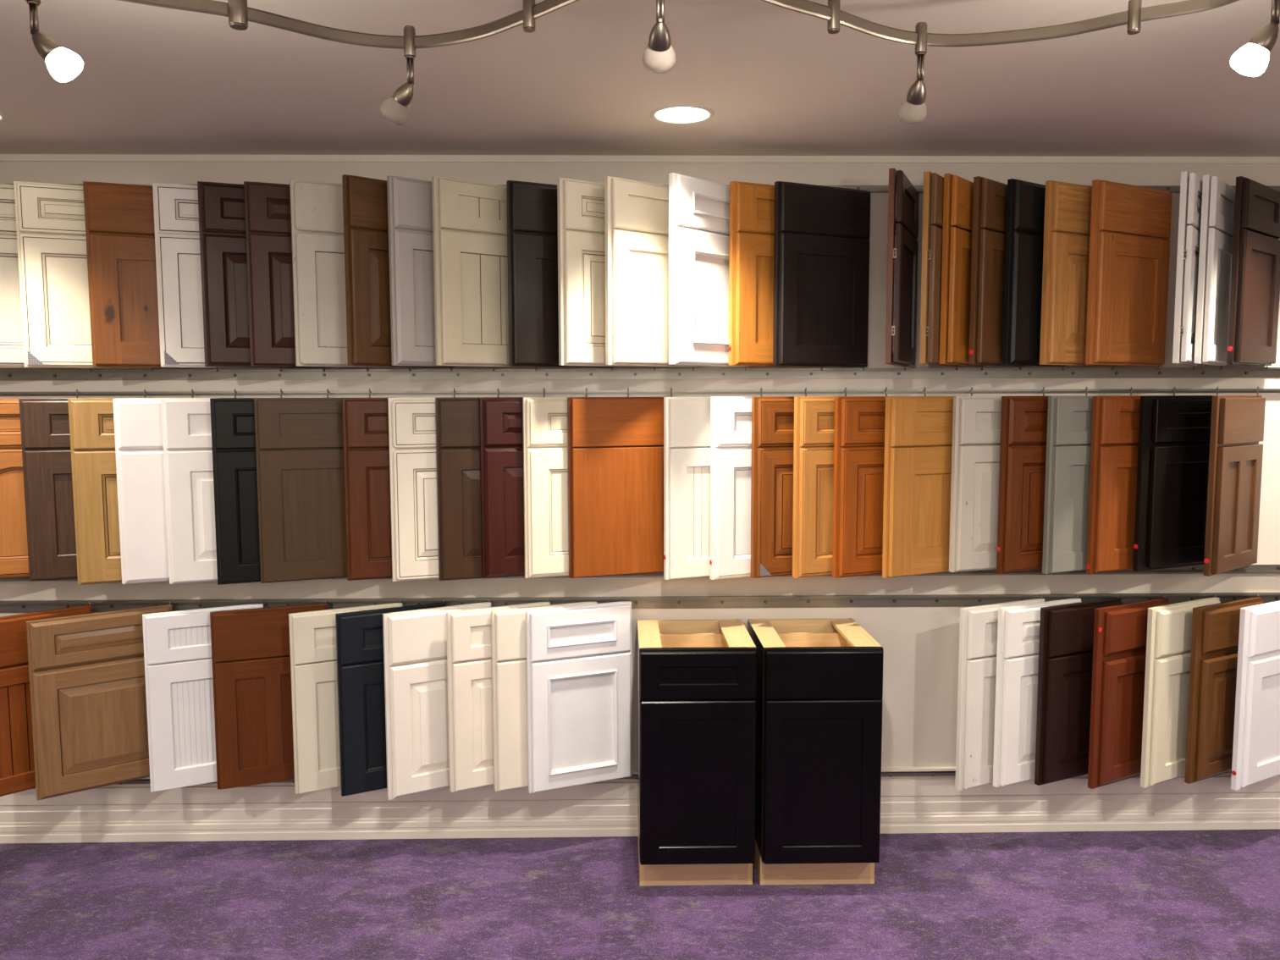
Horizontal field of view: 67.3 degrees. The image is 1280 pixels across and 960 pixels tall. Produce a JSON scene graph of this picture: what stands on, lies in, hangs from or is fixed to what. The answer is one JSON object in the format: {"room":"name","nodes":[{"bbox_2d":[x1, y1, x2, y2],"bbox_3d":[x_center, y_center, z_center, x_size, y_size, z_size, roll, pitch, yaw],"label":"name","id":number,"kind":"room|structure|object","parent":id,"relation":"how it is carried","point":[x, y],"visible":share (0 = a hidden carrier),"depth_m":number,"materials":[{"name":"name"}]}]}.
{"room":"store","nodes":[
{"label":"store","id":0,"kind":"room"},
{"bbox_2d":[0,0,1279,156],"bbox_3d":[0.092,-0.952,0.209,10.600,0.080,6.980,0,5,-1],"label":"ceiling","id":1,"kind":"structure","parent":0,"point":[152,80],"depth_m":2.74,"materials":[{"name":"paint"}]},
{"bbox_2d":[0,111,6,121],"bbox_3d":[-2.106,-1.151,3.011,0.204,0.006,0.204,0,5,-1],"label":"recessed light","id":2,"kind":"object","parent":1,"relation":"in","point":[2,117],"visible":1,"depth_m":3.05,"materials":[{"name":"paint"}]},
{"bbox_2d":[117,0,1240,49],"bbox_3d":[-0.041,-0.980,1.891,2.633,0.159,0.426,0,5,-1],"label":"rail","id":3,"kind":"object","parent":1,"relation":"hanging from","point":[239,14],"visible":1,"depth_m":1.97,"materials":[{"name":"metal"}]},
{"bbox_2d":[25,0,83,82],"bbox_3d":[-1.103,-0.856,1.817,0.087,0.200,0.063,0,5,-1],"label":"spotlight","id":4,"kind":"object","parent":3,"relation":"attached to","point":[63,64],"visible":1,"depth_m":1.80,"materials":[{"name":"glass"}]},
{"bbox_2d":[45,47,83,82],"bbox_3d":[-1.091,-0.788,1.823,0.063,0.063,0.063,0,5,-1],"label":"diffuser","id":5,"kind":"object","parent":4,"relation":"attached to","point":[63,64],"depth_m":1.80,"materials":[{"name":"white glass"}]},
{"bbox_2d":[380,25,415,125],"bbox_3d":[-0.529,-0.884,2.112,0.084,0.200,0.069,0,5,-1],"label":"spotlight","id":6,"kind":"object","parent":3,"relation":"attached to","point":[395,108],"visible":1,"depth_m":2.09,"materials":[{"name":"metal"}]},
{"bbox_2d":[380,95,409,125],"bbox_3d":[-0.540,-0.816,2.121,0.063,0.063,0.062,0,5,-1],"label":"diffuser","id":7,"kind":"object","parent":6,"relation":"attached to","point":[395,108],"depth_m":2.10,"materials":[{"name":"white glass"}]},
{"bbox_2d":[642,0,676,73],"bbox_3d":[0.036,-0.860,1.786,0.064,0.193,0.096,0,5,-1],"label":"spotlight","id":8,"kind":"object","parent":3,"relation":"attached to","point":[659,57],"visible":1,"depth_m":1.78,"materials":[{"name":"metal"}]},
{"bbox_2d":[642,44,676,73],"bbox_3d":[0.036,-0.797,1.809,0.064,0.063,0.062,0,5,-1],"label":"diffuser","id":9,"kind":"object","parent":8,"relation":"attached to","point":[658,58],"depth_m":1.79,"materials":[{"name":"white glass"}]},
{"bbox_2d":[897,22,926,123],"bbox_3d":[0.606,-0.887,2.112,0.064,0.198,0.092,0,5,-1],"label":"spotlight","id":10,"kind":"object","parent":3,"relation":"attached to","point":[913,109],"visible":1,"depth_m":2.09,"materials":[{"name":"metal"}]},
{"bbox_2d":[897,98,926,123],"bbox_3d":[0.606,-0.821,2.132,0.064,0.063,0.063,0,5,-1],"label":"diffuser","id":11,"kind":"object","parent":10,"relation":"attached to","point":[911,110],"depth_m":2.11,"materials":[{"name":"white glass"}]},
{"bbox_2d":[1230,0,1279,77],"bbox_3d":[1.142,-0.856,1.785,0.074,0.206,0.066,0,5,-1],"label":"spotlight","id":12,"kind":"object","parent":3,"relation":"attached to","point":[1252,59],"visible":1,"depth_m":1.77,"materials":[{"name":"glass"}]},
{"bbox_2d":[1230,43,1269,77],"bbox_3d":[1.137,-0.784,1.794,0.063,0.062,0.062,0,5,-1],"label":"diffuser","id":13,"kind":"object","parent":12,"relation":"attached to","point":[1252,59],"depth_m":1.77,"materials":[{"name":"white glass"}]},
{"bbox_2d":[650,104,714,124],"bbox_3d":[0.134,-1.160,3.053,0.204,0.006,0.204,0,5,-1],"label":"recessed light","id":14,"kind":"object","parent":1,"relation":"in","point":[678,113],"visible":1,"depth_m":3.04,"materials":[{"name":"paint"}]},
{"bbox_2d":[0,828,1279,959],"bbox_3d":[0.099,1.728,0.445,10.600,0.050,6.980,0,5,-1],"label":"floor","id":15,"kind":"structure","parent":0,"point":[1200,894],"depth_m":3.29,"materials":[{"name":"purple carpet"}]},
{"bbox_2d":[637,618,756,885],"bbox_3d":[0.196,0.993,3.530,0.402,0.873,0.460,0,5,-1],"label":"base cabinet","id":16,"kind":"object","parent":15,"relation":"on","point":[697,679],"visible":1,"depth_m":3.31,"materials":[{"name":"black wood"}]},
{"bbox_2d":[747,617,883,885],"bbox_3d":[0.627,0.991,3.536,0.408,0.873,0.465,0,5,-1],"label":"base cabinet","id":17,"kind":"object","parent":15,"relation":"on","point":[819,686],"visible":0.99,"depth_m":3.31,"materials":[{"name":"black wood"}]},
{"bbox_2d":[0,161,1279,787],"bbox_3d":[0.031,0.093,3.754,10.600,2.626,0.100,0,5,-1],"label":"wall","id":18,"kind":"structure","parent":0,"point":[920,645],"depth_m":3.69,"materials":[{"name":"paint"}]},
{"bbox_2d":[142,766,955,778],"bbox_3d":[0.034,1.151,3.788,10.600,0.010,0.018,0,5,-1],"label":"trim","id":19,"kind":"structure","parent":18,"relation":"attached to","point":[885,769],"depth_m":3.80,"materials":[{"name":"paint"}]},
{"bbox_2d":[0,792,1279,843],"bbox_3d":[0.035,1.333,3.802,10.600,0.149,0.022,0,5,-1],"label":"baseboard","id":20,"kind":"structure","parent":18,"relation":"attached to","point":[966,813],"depth_m":3.79,"materials":[{"name":"paint"}]},
{"bbox_2d":[0,367,1279,380],"bbox_3d":[-0.070,-0.403,3.646,6.400,0.040,0.024,0,5,-1],"label":"rail","id":21,"kind":"object","parent":18,"relation":"attached to","point":[935,372],"visible":1,"depth_m":3.66,"materials":[{"name":"metal"}]},
{"bbox_2d":[0,183,92,371],"bbox_3d":[-2.230,-0.731,3.469,0.411,0.674,0.043,-2,6,-24],"label":"sample","id":22,"kind":"object","parent":21,"relation":"attached to","point":[11,333],"visible":0.19,"depth_m":3.44,"materials":[{"name":"wood"}]},
{"bbox_2d":[13,181,153,371],"bbox_3d":[-2.007,-0.732,3.478,0.411,0.674,0.043,-2,5,-22],"label":"sample","id":23,"kind":"object","parent":21,"relation":"attached to","point":[51,223],"visible":0.66,"depth_m":3.43,"materials":[{"name":"wood"}]},
{"bbox_2d":[82,181,218,371],"bbox_3d":[-1.766,-0.733,3.482,0.411,0.674,0.043,-2,5,-22],"label":"sample","id":24,"kind":"object","parent":21,"relation":"attached to","point":[119,217],"visible":0.6,"depth_m":3.43,"materials":[{"name":"brown wood"}]},
{"bbox_2d":[152,182,281,371],"bbox_3d":[-1.533,-0.735,3.498,0.410,0.674,0.043,-2,5,-18],"label":"sample","id":25,"kind":"object","parent":21,"relation":"attached to","point":[175,206],"visible":0.49,"depth_m":3.44,"materials":[{"name":"wood"}]},
{"bbox_2d":[197,181,324,371],"bbox_3d":[-1.367,-0.735,3.488,0.411,0.674,0.043,-2,5,-23],"label":"sample","id":26,"kind":"object","parent":21,"relation":"attached to","point":[221,206],"visible":0.45,"depth_m":3.42,"materials":[{"name":"brown wood"}]},
{"bbox_2d":[243,181,368,371],"bbox_3d":[-1.205,-0.735,3.490,0.411,0.674,0.043,-2,5,-23],"label":"sample","id":27,"kind":"object","parent":21,"relation":"attached to","point":[267,205],"visible":0.44,"depth_m":3.42,"materials":[{"name":"brown wood"}]},
{"bbox_2d":[289,179,411,371],"bbox_3d":[-1.038,-0.735,3.478,0.412,0.674,0.043,-3,6,-28],"label":"sample","id":28,"kind":"object","parent":21,"relation":"attached to","point":[317,215],"visible":0.49,"depth_m":3.41,"materials":[{"name":"wood"}]},
{"bbox_2d":[342,174,453,370],"bbox_3d":[-0.853,-0.732,3.445,0.414,0.674,0.042,-5,7,-41],"label":"sample","id":29,"kind":"object","parent":21,"relation":"attached to","point":[365,200],"visible":0.46,"depth_m":3.34,"materials":[{"name":"brown wood"}]},
{"bbox_2d":[386,175,496,370],"bbox_3d":[-0.699,-0.733,3.453,0.413,0.674,0.042,-4,6,-39],"label":"sample","id":30,"kind":"object","parent":21,"relation":"attached to","point":[410,201],"visible":0.56,"depth_m":3.35,"materials":[{"name":"wood"}]},
{"bbox_2d":[431,176,539,370],"bbox_3d":[-0.544,-0.735,3.461,0.413,0.674,0.042,-4,6,-37],"label":"sample","id":31,"kind":"object","parent":21,"relation":"attached to","point":[470,217],"visible":0.61,"depth_m":3.40,"materials":[{"name":"wood"}]},
{"bbox_2d":[506,180,614,370],"bbox_3d":[-0.280,-0.738,3.497,0.411,0.674,0.043,-3,6,-26],"label":"sample","id":32,"kind":"object","parent":21,"relation":"attached to","point":[532,207],"visible":0.49,"depth_m":3.42,"materials":[{"name":"brown wood"}]},
{"bbox_2d":[557,177,656,370],"bbox_3d":[-0.107,-0.737,3.480,0.412,0.674,0.043,-3,6,-33],"label":"sample","id":33,"kind":"object","parent":21,"relation":"attached to","point":[580,203],"visible":0.55,"depth_m":3.39,"materials":[{"name":"wood"}]},
{"bbox_2d":[604,176,696,370],"bbox_3d":[0.051,-0.737,3.471,0.413,0.674,0.043,-4,6,-37],"label":"sample","id":34,"kind":"object","parent":21,"relation":"attached to","point":[637,212],"visible":0.58,"depth_m":3.40,"materials":[{"name":"wood"}]},
{"bbox_2d":[668,172,749,370],"bbox_3d":[0.265,-0.735,3.447,0.048,0.674,0.429,5,7,44],"label":"sample","id":35,"kind":"object","parent":21,"relation":"attached to","point":[699,209],"visible":0.61,"depth_m":3.37,"materials":[{"name":"wood"}]},
{"bbox_2d":[728,181,822,370],"bbox_3d":[0.512,-0.742,3.515,0.412,0.674,0.043,-3,6,-25],"label":"sample","id":36,"kind":"object","parent":21,"relation":"attached to","point":[752,205],"visible":0.48,"depth_m":3.44,"materials":[{"name":"brown wood"}]},
{"bbox_2d":[772,181,870,369],"bbox_3d":[0.672,-0.743,3.518,0.411,0.674,0.043,-3,6,-25],"label":"sample","id":37,"kind":"object","parent":21,"relation":"attached to","point":[822,234],"visible":1,"depth_m":3.49,"materials":[{"name":"brown wood"}]},
{"bbox_2d":[939,173,986,369],"bbox_3d":[1.188,-0.740,3.466,0.046,0.674,0.400,4,7,40],"label":"sample","id":38,"kind":"object","parent":21,"relation":"attached to","point":[958,191],"visible":0.57,"depth_m":3.34,"materials":[{"name":"brown wood"}]},
{"bbox_2d":[968,176,1024,369],"bbox_3d":[1.318,-0.742,3.489,0.390,0.674,0.046,-5,7,-42],"label":"sample","id":39,"kind":"object","parent":21,"relation":"attached to","point":[990,195],"visible":0.55,"depth_m":3.38,"materials":[{"name":"brown wood"}]},
{"bbox_2d":[1002,178,1065,369],"bbox_3d":[1.464,-0.744,3.511,0.388,0.674,0.042,-4,6,-35],"label":"sample","id":40,"kind":"object","parent":21,"relation":"attached to","point":[1025,200],"visible":0.62,"depth_m":3.42,"materials":[{"name":"wood"}]},
{"bbox_2d":[1039,180,1114,369],"bbox_3d":[1.631,-0.746,3.526,0.412,0.674,0.043,-3,6,-28],"label":"sample","id":41,"kind":"object","parent":21,"relation":"attached to","point":[1067,206],"visible":0.64,"depth_m":3.45,"materials":[{"name":"brown wood"}]},
{"bbox_2d":[1085,179,1172,369],"bbox_3d":[1.798,-0.746,3.522,0.432,0.674,0.043,-3,6,-29],"label":"sample","id":42,"kind":"object","parent":21,"relation":"attached to","point":[1129,244],"visible":1,"depth_m":3.49,"materials":[{"name":"brown wood"}]},
{"bbox_2d":[1194,174,1235,369],"bbox_3d":[2.101,-0.744,3.489,0.045,0.674,0.399,4,7,43],"label":"sample","id":43,"kind":"object","parent":21,"relation":"attached to","point":[1218,197],"visible":0.93,"depth_m":3.37,"materials":[{"name":"wood"}]},
{"bbox_2d":[1226,176,1279,369],"bbox_3d":[2.250,-0.746,3.504,0.414,0.674,0.042,-4,7,-40],"label":"sample","id":44,"kind":"object","parent":21,"relation":"attached to","point":[1255,289],"visible":1,"depth_m":3.45,"materials":[{"name":"brown wood"}]},
{"bbox_2d":[0,775,1279,805],"bbox_3d":[0.035,1.225,3.796,10.600,0.064,0.014,0,5,-1],"label":"trim","id":45,"kind":"structure","parent":18,"relation":"attached to","point":[621,790],"depth_m":3.78,"materials":[{"name":"paint"}]},
{"bbox_2d":[0,592,1279,612],"bbox_3d":[-0.067,0.477,3.723,6.400,0.049,0.024,0,5,-1],"label":"rail","id":46,"kind":"object","parent":18,"relation":"attached to","point":[909,600],"visible":0.8,"depth_m":3.73,"materials":[{"name":"metal"}]},
{"bbox_2d":[0,601,93,796],"bbox_3d":[-2.232,0.816,3.542,0.424,0.679,0.042,-5,7,-45],"label":"sample","id":47,"kind":"object","parent":46,"relation":"attached to","point":[17,764],"visible":0.36,"depth_m":3.49,"materials":[{"name":"brown wood"}]},
{"bbox_2d":[26,601,172,800],"bbox_3d":[-1.972,0.813,3.555,0.473,0.677,0.042,-4,6,-36],"label":"sample","id":48,"kind":"object","parent":46,"relation":"attached to","point":[87,677],"visible":0.71,"depth_m":3.50,"materials":[{"name":"brown wood"}]},
{"bbox_2d":[142,600,263,792],"bbox_3d":[-1.622,0.814,3.608,0.411,0.689,0.043,-3,6,-26],"label":"sample","id":49,"kind":"object","parent":46,"relation":"attached to","point":[178,644],"visible":0.62,"depth_m":3.55,"materials":[{"name":"wood"}]},
{"bbox_2d":[209,600,327,789],"bbox_3d":[-1.386,0.815,3.629,0.410,0.696,0.043,-2,5,-21],"label":"sample","id":50,"kind":"object","parent":46,"relation":"attached to","point":[251,650],"visible":0.66,"depth_m":3.59,"materials":[{"name":"brown wood"}]},
{"bbox_2d":[288,599,402,794],"bbox_3d":[-1.091,0.817,3.615,0.412,0.700,0.043,-3,6,-27],"label":"sample","id":51,"kind":"object","parent":46,"relation":"attached to","point":[312,634],"visible":0.5,"depth_m":3.54,"materials":[{"name":"wood"}]},
{"bbox_2d":[335,599,446,796],"bbox_3d":[-0.921,0.821,3.617,0.412,0.709,0.043,-3,6,-28],"label":"sample","id":52,"kind":"object","parent":46,"relation":"hanging from","point":[359,634],"visible":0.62,"depth_m":3.54,"materials":[{"name":"wood"}]},
{"bbox_2d":[382,599,491,799],"bbox_3d":[-0.749,0.827,3.617,0.412,0.721,0.043,-3,6,-29],"label":"sample","id":53,"kind":"object","parent":46,"relation":"hanging from","point":[415,642],"visible":0.65,"depth_m":3.55,"materials":[{"name":"wood"}]},
{"bbox_2d":[446,598,550,792],"bbox_3d":[-0.524,0.816,3.632,0.401,0.704,0.043,-3,6,-26],"label":"sample","id":54,"kind":"object","parent":46,"relation":"attached to","point":[469,633],"visible":0.53,"depth_m":3.56,"materials":[{"name":"wood"}]},
{"bbox_2d":[491,598,596,791],"bbox_3d":[-0.354,0.819,3.646,0.411,0.712,0.043,-2,5,-22],"label":"sample","id":55,"kind":"object","parent":46,"relation":"hanging from","point":[508,626],"visible":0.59,"depth_m":3.57,"materials":[{"name":"wood"}]},
{"bbox_2d":[525,598,632,793],"bbox_3d":[-0.222,0.822,3.643,0.416,0.718,0.050,-2,5,-22],"label":"sample","id":56,"kind":"object","parent":46,"relation":"hanging from","point":[579,657],"visible":1,"depth_m":3.62,"materials":[{"name":"wood"}]},
{"bbox_2d":[954,595,1044,790],"bbox_3d":[1.383,0.816,3.670,0.411,0.720,0.043,-2,6,-25],"label":"sample","id":57,"kind":"object","parent":46,"relation":"hanging from","point":[978,631],"visible":0.51,"depth_m":3.60,"materials":[{"name":"wood"}]},
{"bbox_2d":[993,595,1081,787],"bbox_3d":[1.525,0.810,3.672,0.411,0.708,0.043,-2,6,-25],"label":"sample","id":58,"kind":"object","parent":46,"relation":"attached to","point":[1018,626],"visible":0.51,"depth_m":3.60,"materials":[{"name":"wood"}]},
{"bbox_2d":[1034,595,1122,785],"bbox_3d":[1.684,0.806,3.675,0.411,0.703,0.043,-2,6,-25],"label":"sample","id":59,"kind":"object","parent":46,"relation":"attached to","point":[1066,631],"visible":0.68,"depth_m":3.62,"materials":[{"name":"brown wood"}]},
{"bbox_2d":[1087,594,1169,788],"bbox_3d":[1.874,0.810,3.669,0.412,0.710,0.043,-3,6,-28],"label":"sample","id":60,"kind":"object","parent":46,"relation":"hanging from","point":[1120,631],"visible":0.68,"depth_m":3.61,"materials":[{"name":"brown wood"}]},
{"bbox_2d":[1140,594,1220,788],"bbox_3d":[2.073,0.809,3.673,0.412,0.709,0.043,-3,6,-28],"label":"sample","id":61,"kind":"object","parent":46,"relation":"attached to","point":[1169,626],"visible":0.62,"depth_m":3.60,"materials":[{"name":"wood"}]},
{"bbox_2d":[1184,594,1263,783],"bbox_3d":[2.241,0.800,3.675,0.412,0.694,0.043,-3,6,-28],"label":"sample","id":62,"kind":"object","parent":46,"relation":"attached to","point":[1216,626],"visible":0.66,"depth_m":3.61,"materials":[{"name":"brown wood"}]},
{"bbox_2d":[1230,600,1279,790],"bbox_3d":[2.416,0.812,3.675,0.422,0.718,0.043,-3,6,-29],"label":"sample","id":63,"kind":"object","parent":46,"relation":"attached to","point":[1256,732],"visible":1,"depth_m":3.60,"materials":[{"name":"wood"}]},
{"bbox_2d":[0,154,1279,164],"bbox_3d":[0.028,-1.198,3.586,10.600,0.024,0.008,0,5,-1],"label":"trim","id":64,"kind":"structure","parent":18,"relation":"attached to","point":[3,157],"depth_m":3.58,"materials":[{"name":"paint"}]},
{"bbox_2d":[0,388,1279,396],"bbox_3d":[-0.069,-0.333,3.652,6.400,0.016,0.024,0,5,-1],"label":"rail","id":65,"kind":"object","parent":18,"relation":"attached to","point":[1133,390],"visible":1,"depth_m":3.65,"materials":[{"name":"metal"}]},
{"bbox_2d":[0,389,78,578],"bbox_3d":[-2.288,0.021,3.544,0.410,0.707,0.043,-2,5,-21],"label":"sample","id":66,"kind":"object","parent":65,"relation":"attached to","point":[13,548],"visible":0.3,"depth_m":3.53,"materials":[{"name":"brown wood"}]},
{"bbox_2d":[18,389,146,581],"bbox_3d":[-2.036,0.023,3.549,0.410,0.712,0.043,-2,5,-21],"label":"sample","id":67,"kind":"object","parent":65,"relation":"attached to","point":[44,422],"visible":0.45,"depth_m":3.49,"materials":[{"name":"brown wood"}]},
{"bbox_2d":[67,389,193,584],"bbox_3d":[-1.858,0.028,3.548,0.411,0.724,0.043,-2,5,-22],"label":"sample","id":68,"kind":"object","parent":65,"relation":"attached to","point":[91,422],"visible":0.43,"depth_m":3.48,"materials":[{"name":"brown wood"}]},
{"bbox_2d":[112,389,236,584],"bbox_3d":[-1.699,0.026,3.550,0.411,0.722,0.043,-2,5,-22],"label":"sample","id":69,"kind":"object","parent":65,"relation":"hanging from","point":[138,425],"visible":0.42,"depth_m":3.49,"materials":[{"name":"wood"}]},
{"bbox_2d":[160,388,281,584],"bbox_3d":[-1.528,0.026,3.554,0.411,0.723,0.043,-2,5,-22],"label":"sample","id":70,"kind":"object","parent":65,"relation":"hanging from","point":[186,422],"visible":0.48,"depth_m":3.49,"materials":[{"name":"wood"}]},
{"bbox_2d":[209,388,334,584],"bbox_3d":[-1.351,0.027,3.552,0.411,0.725,0.043,-2,5,-24],"label":"sample","id":71,"kind":"object","parent":65,"relation":"hanging from","point":[232,419],"visible":0.44,"depth_m":3.48,"materials":[{"name":"wood"}]},
{"bbox_2d":[253,388,370,583],"bbox_3d":[-1.195,0.024,3.556,0.411,0.720,0.043,-2,5,-23],"label":"sample","id":72,"kind":"object","parent":65,"relation":"hanging from","point":[300,441],"visible":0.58,"depth_m":3.52,"materials":[{"name":"brown wood"}]},
{"bbox_2d":[342,388,454,580],"bbox_3d":[-0.882,0.020,3.571,0.410,0.717,0.043,-2,5,-20],"label":"sample","id":73,"kind":"object","parent":65,"relation":"attached to","point":[365,420],"visible":0.42,"depth_m":3.51,"materials":[{"name":"brown wood"}]},
{"bbox_2d":[387,388,498,581],"bbox_3d":[-0.717,0.021,3.575,0.410,0.721,0.043,-2,5,-20],"label":"sample","id":74,"kind":"object","parent":65,"relation":"attached to","point":[411,421],"visible":0.53,"depth_m":3.52,"materials":[{"name":"wood"}]},
{"bbox_2d":[435,388,546,580],"bbox_3d":[-0.547,0.020,3.583,0.410,0.721,0.043,-2,5,-19],"label":"sample","id":75,"kind":"object","parent":65,"relation":"attached to","point":[457,418],"visible":0.4,"depth_m":3.52,"materials":[{"name":"brown wood"}]},
{"bbox_2d":[479,388,587,578],"bbox_3d":[-0.387,0.015,3.585,0.410,0.712,0.043,-2,5,-19],"label":"sample","id":76,"kind":"object","parent":65,"relation":"attached to","point":[501,426],"visible":0.43,"depth_m":3.53,"materials":[{"name":"brown wood"}]},
{"bbox_2d":[522,387,628,578],"bbox_3d":[-0.230,0.015,3.588,0.410,0.713,0.043,-2,5,-19],"label":"sample","id":77,"kind":"object","parent":65,"relation":"attached to","point":[544,419],"visible":0.44,"depth_m":3.53,"materials":[{"name":"wood"}]},
{"bbox_2d":[567,387,672,578],"bbox_3d":[-0.066,0.015,3.591,0.410,0.714,0.043,-2,5,-19],"label":"sample","id":78,"kind":"object","parent":65,"relation":"attached to","point":[615,444],"visible":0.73,"depth_m":3.56,"materials":[{"name":"brown wood"}]},
{"bbox_2d":[663,387,761,579],"bbox_3d":[0.282,0.016,3.583,0.412,0.717,0.043,-2,5,-23],"label":"sample","id":79,"kind":"object","parent":65,"relation":"attached to","point":[686,420],"visible":0.52,"depth_m":3.52,"materials":[{"name":"wood"}]},
{"bbox_2d":[709,387,806,579],"bbox_3d":[0.451,0.016,3.587,0.412,0.718,0.043,-2,5,-23],"label":"sample","id":80,"kind":"object","parent":65,"relation":"attached to","point":[731,417],"visible":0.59,"depth_m":3.52,"materials":[{"name":"wood"}]},
{"bbox_2d":[750,387,846,578],"bbox_3d":[0.603,0.013,3.589,0.411,0.713,0.044,-2,5,-23],"label":"sample","id":81,"kind":"object","parent":65,"relation":"attached to","point":[772,416],"visible":0.42,"depth_m":3.52,"materials":[{"name":"brown wood"}]},
{"bbox_2d":[792,387,887,578],"bbox_3d":[0.757,0.013,3.592,0.411,0.714,0.043,-2,5,-23],"label":"sample","id":82,"kind":"object","parent":65,"relation":"attached to","point":[813,416],"visible":0.41,"depth_m":3.52,"materials":[{"name":"brown wood"}]},
{"bbox_2d":[832,387,925,578],"bbox_3d":[0.905,0.012,3.595,0.411,0.715,0.043,-2,5,-23],"label":"sample","id":83,"kind":"object","parent":65,"relation":"attached to","point":[859,421],"visible":0.48,"depth_m":3.54,"materials":[{"name":"brown wood"}]},
{"bbox_2d":[882,386,972,578],"bbox_3d":[1.087,0.012,3.594,0.411,0.714,0.043,-2,6,-25],"label":"sample","id":84,"kind":"object","parent":65,"relation":"attached to","point":[918,429],"visible":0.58,"depth_m":3.54,"materials":[{"name":"brown wood"}]},
{"bbox_2d":[948,386,1044,572],"bbox_3d":[1.354,0.002,3.617,0.410,0.701,0.043,-2,5,-19],"label":"sample","id":85,"kind":"object","parent":65,"relation":"hanging from","point":[976,420],"visible":0.53,"depth_m":3.56,"materials":[{"name":"wood"}]},
{"bbox_2d":[996,386,1086,573],"bbox_3d":[1.522,0.004,3.611,0.411,0.705,0.043,-2,5,-22],"label":"sample","id":86,"kind":"object","parent":65,"relation":"hanging from","point":[1023,419],"visible":0.5,"depth_m":3.55,"materials":[{"name":"brown wood"}]},
{"bbox_2d":[1042,386,1131,573],"bbox_3d":[1.695,0.004,3.614,0.410,0.706,0.043,-2,5,-22],"label":"sample","id":87,"kind":"object","parent":65,"relation":"hanging from","point":[1069,418],"visible":0.46,"depth_m":3.55,"materials":[{"name":"wood"}]},
{"bbox_2d":[1086,386,1175,573],"bbox_3d":[1.860,0.004,3.617,0.411,0.707,0.043,-2,5,-22],"label":"sample","id":88,"kind":"object","parent":65,"relation":"hanging from","point":[1115,418],"visible":0.64,"depth_m":3.56,"materials":[{"name":"brown wood"}]},
{"bbox_2d":[1132,386,1218,571],"bbox_3d":[2.029,-0.002,3.615,0.412,0.696,0.043,-2,5,-23],"label":"sample","id":89,"kind":"object","parent":65,"relation":"attached to","point":[1179,444],"visible":0.73,"depth_m":3.58,"materials":[{"name":"wood"}]},
{"bbox_2d":[1202,386,1265,576],"bbox_3d":[2.217,0.003,3.576,0.409,0.700,0.042,-4,6,-38],"label":"sample","id":90,"kind":"object","parent":65,"relation":"attached to","point":[1238,422],"visible":1,"depth_m":3.53,"materials":[{"name":"brown wood"}]},
{"bbox_2d":[0,564,1279,581],"bbox_3d":[-0.068,0.359,3.713,6.400,0.031,0.024,0,5,-1],"label":"rail","id":91,"kind":"object","parent":18,"relation":"attached to","point":[1252,569],"visible":0.1,"depth_m":3.74,"materials":[{"name":"metal"}]},
{"bbox_2d":[2,183,1279,193],"bbox_3d":[-0.071,-1.089,3.585,6.400,0.028,0.024,0,5,-1],"label":"rail","id":92,"kind":"object","parent":18,"relation":"attached to","point":[1172,189],"visible":0.09,"depth_m":3.61,"materials":[{"name":"metal"}]},
{"bbox_2d":[885,167,919,369],"bbox_3d":[0.939,-0.735,3.427,0.044,0.674,0.420,2,6,24],"label":"sample","id":93,"kind":"object","parent":92,"relation":"hanging from","point":[902,352],"visible":1,"depth_m":3.27,"materials":[{"name":"brown wood"}]},
{"bbox_2d":[919,171,960,369],"bbox_3d":[1.101,-0.738,3.450,0.045,0.674,0.415,3,6,35],"label":"sample","id":94,"kind":"object","parent":92,"relation":"hanging from","point":[933,195],"visible":0.59,"depth_m":3.29,"materials":[{"name":"brown wood"}]},
{"bbox_2d":[1172,171,1202,369],"bbox_3d":[1.995,-0.741,3.463,0.046,0.674,0.435,4,6,38],"label":"sample","id":95,"kind":"object","parent":92,"relation":"attached to","point":[1191,184],"visible":0.79,"depth_m":3.31,"materials":[{"name":"wood"}]},
{"bbox_2d":[117,771,1231,784],"bbox_3d":[-0.065,1.172,3.785,6.400,0.021,0.024,0,5,-1],"label":"rail","id":96,"kind":"object","parent":18,"relation":"attached to","point":[891,774],"visible":0.13,"depth_m":3.79,"materials":[{"name":"metal"}]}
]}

